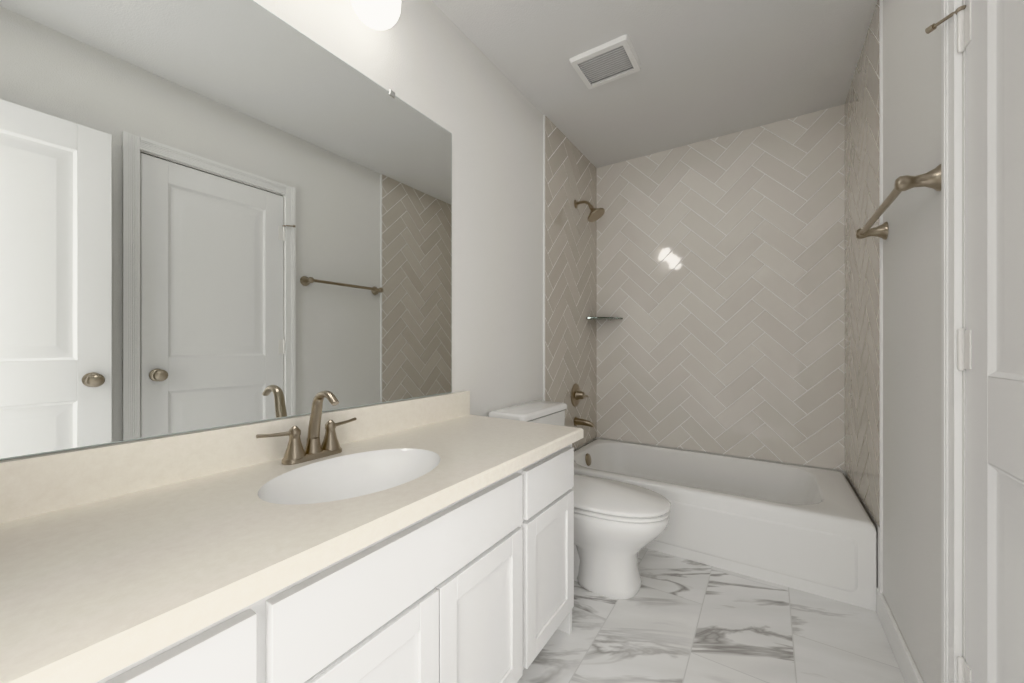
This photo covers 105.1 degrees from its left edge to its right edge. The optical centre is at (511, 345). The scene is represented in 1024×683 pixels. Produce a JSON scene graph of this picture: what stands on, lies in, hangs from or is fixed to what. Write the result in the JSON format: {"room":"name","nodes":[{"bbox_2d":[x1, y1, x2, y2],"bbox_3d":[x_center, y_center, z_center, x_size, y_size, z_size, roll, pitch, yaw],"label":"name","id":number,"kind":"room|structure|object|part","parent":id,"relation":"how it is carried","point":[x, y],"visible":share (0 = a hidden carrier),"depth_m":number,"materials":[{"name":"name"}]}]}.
{"room":"bathroom","nodes":[
{"label":"bathroom","id":0,"kind":"room"},
{"bbox_2d":[0,0,595,460],"bbox_3d":[-0.601,-0.160,1.282,0.120,2.480,4.692,0,0,33],"label":"wall","id":1,"kind":"structure","parent":0,"point":[428,58],"depth_m":1.84,"materials":[{"name":"white paint"}]},
{"bbox_2d":[0,0,451,459],"bbox_3d":[-0.673,-0.354,1.054,0.006,1.112,1.511,0,0,33],"label":"mirror","id":2,"kind":"object","parent":1,"relation":"attached to","point":[217,213],"visible":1,"depth_m":0.94,"materials":[{"name":"clear glass"}]},
{"bbox_2d":[389,89,394,97],"bbox_3d":[-0.432,-0.908,1.416,0.003,0.020,0.024,0,0,33],"label":"mirror clip","id":3,"kind":"object","parent":2,"relation":"attached to","point":[391,93],"visible":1,"depth_m":1.40,"materials":[{"name":"silver metal"}]},
{"bbox_2d":[350,0,400,29],"bbox_3d":[-0.551,-1.149,1.085,0.177,0.253,0.600,0,0,33],"label":"vanity light","id":4,"kind":"object","parent":1,"relation":"attached to","point":[379,14],"visible":1,"depth_m":1.23,"materials":[{"name":"white glass"}]},
{"bbox_2d":[545,116,596,448],"bbox_3d":[0.435,-0.337,2.750,0.006,2.127,0.862,0,0,33],"label":"tile","id":5,"kind":"structure","parent":1,"relation":"attached to","point":[570,284],"depth_m":2.69,"materials":[{"name":"beige tile"}]},
{"bbox_2d":[571,383,593,426],"bbox_3d":[0.504,0.417,2.728,0.133,0.299,0.164,0,0,33],"label":"tub faucet","id":6,"kind":"object","parent":5,"relation":"attached to","point":[577,394],"visible":1,"depth_m":2.73,"materials":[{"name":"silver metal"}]},
{"bbox_2d":[574,200,604,221],"bbox_3d":[0.535,-0.939,2.708,0.209,0.172,0.130,0,0,33],"label":"shower head","id":7,"kind":"object","parent":5,"relation":"attached to","point":[595,214],"visible":1,"depth_m":2.69},
{"bbox_2d":[586,317,622,319],"bbox_3d":[0.699,-0.204,2.955,0.210,0.020,0.210,0,0,33],"label":"glass shelf","id":8,"kind":"object","parent":1,"relation":"attached to","point":[601,318],"visible":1,"depth_m":2.92,"materials":[{"name":"white"}]},
{"bbox_2d":[543,0,882,592],"bbox_3d":[0.839,-0.160,1.984,1.524,2.480,0.040,0,0,33],"label":"trim","id":9,"kind":"structure","parent":1,"relation":"attached to","point":[880,557],"depth_m":1.55,"materials":[{"name":"white paint"}]},
{"bbox_2d":[432,0,876,167],"bbox_3d":[0.423,-1.430,0.615,2.564,0.060,4.692,0,0,33],"label":"ceiling","id":10,"kind":"structure","parent":0,"point":[710,69],"depth_m":1.93,"materials":[{"name":"white paint"}]},
{"bbox_2d":[569,34,641,88],"bbox_3d":[0.466,-1.390,1.947,0.290,0.018,0.256,0,0,33],"label":"ceiling vent","id":11,"kind":"object","parent":10,"relation":"in","point":[610,58],"visible":1,"depth_m":1.93,"materials":[{"name":"white paint"}]},
{"bbox_2d":[517,548,904,682],"bbox_3d":[0.423,1.110,0.615,2.564,0.060,4.692,0,0,33],"label":"floor","id":12,"kind":"structure","parent":0,"point":[675,619],"depth_m":1.46,"materials":[{"name":"stone"}]},
{"bbox_2d":[0,391,583,682],"bbox_3d":[-0.410,0.601,0.943,0.561,0.958,1.623,0,0,33],"label":"bathroom vanity","id":13,"kind":"object","parent":12,"relation":"on","point":[429,539],"visible":1,"depth_m":0.75,"materials":[{"name":"white paint"}]},
{"bbox_2d":[256,391,356,464],"bbox_3d":[-0.516,0.216,1.065,0.135,0.188,0.280,0,0,33],"label":"faucet","id":14,"kind":"object","parent":13,"relation":"on","point":[330,451],"depth_m":1.07,"materials":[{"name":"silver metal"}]},
{"bbox_2d":[488,401,671,598],"bbox_3d":[0.337,0.699,1.872,0.794,0.763,0.484,0,0,33],"label":"toilet","id":15,"kind":"object","parent":12,"relation":"on","point":[618,526],"visible":0.5,"depth_m":1.69,"materials":[{"name":"white ceramic"}]},
{"bbox_3d":[0.095,0.518,2.030,0.216,0.403,0.484,0,0,33],"label":"tank","id":16,"kind":"part","parent":15,"relation":"part of","materials":[{"name":"white ceramic"}]},
{"bbox_3d":[0.409,0.701,1.825,0.621,0.042,0.388,0,0,33],"label":"seat","id":17,"kind":"part","parent":15,"relation":"part of","materials":[{"name":"white ceramic"}]},
{"bbox_2d":[574,439,876,610],"bbox_3d":[1.074,0.905,2.344,1.504,0.350,0.824,0,0,33],"label":"tub","id":18,"kind":"object","parent":12,"relation":"on","point":[811,530],"visible":0.77,"depth_m":1.90,"materials":[{"name":"white ceramic"}]},
{"bbox_2d":[596,437,845,475],"bbox_3d":[1.337,-0.160,2.748,1.524,2.480,0.120,0,0,33],"label":"wall","id":19,"kind":"structure","parent":0,"point":[843,471],"depth_m":2.60,"materials":[{"name":"white paint"}]},
{"bbox_2d":[596,104,844,470],"bbox_3d":[1.301,-0.337,2.693,1.524,2.127,0.006,0,0,33],"label":"tile","id":20,"kind":"structure","parent":19,"relation":"attached to","point":[720,273],"depth_m":2.60,"materials":[{"name":"beige tile"}]},
{"bbox_2d":[846,0,965,682],"bbox_3d":[1.113,-0.160,0.899,0.120,2.480,3.462,0,0,33],"label":"wall","id":21,"kind":"structure","parent":0,"point":[912,346],"depth_m":1.22,"materials":[{"name":"white paint"}]},
{"bbox_2d":[844,0,878,525],"bbox_3d":[1.702,-0.337,1.923,0.006,2.127,0.862,0,0,33],"label":"tile","id":22,"kind":"structure","parent":21,"relation":"attached to","point":[861,200],"depth_m":1.83,"materials":[{"name":"beige tile"}]},
{"bbox_2d":[856,164,940,239],"bbox_3d":[1.243,-0.440,1.290,0.088,0.068,0.638,0,0,33],"label":"towel rail","id":23,"kind":"object","parent":21,"relation":"attached to","point":[931,179],"visible":1,"depth_m":1.07,"materials":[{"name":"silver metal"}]},
{"bbox_2d":[876,588,923,682],"bbox_3d":[0.830,1.030,0.588,0.013,0.100,2.391,0,0,33],"label":"baseboard","id":24,"kind":"structure","parent":21,"relation":"attached to","point":[905,662],"depth_m":1.34,"materials":[{"name":"white paint"}]},
{"bbox_2d":[941,0,961,682],"bbox_3d":[0.849,0.016,0.622,0.019,2.128,0.836,0,0,33],"label":"trim","id":25,"kind":"structure","parent":21,"relation":"attached to","point":[951,373],"depth_m":0.94,"materials":[{"name":"white paint"}]},
{"bbox_2d":[925,0,1023,682],"bbox_3d":[0.889,0.050,0.631,0.171,2.048,0.752,0,0,33],"label":"closet door","id":26,"kind":"structure","parent":21,"relation":"in","point":[990,338],"depth_m":0.81,"materials":[{"name":"white paint"}]}
]}

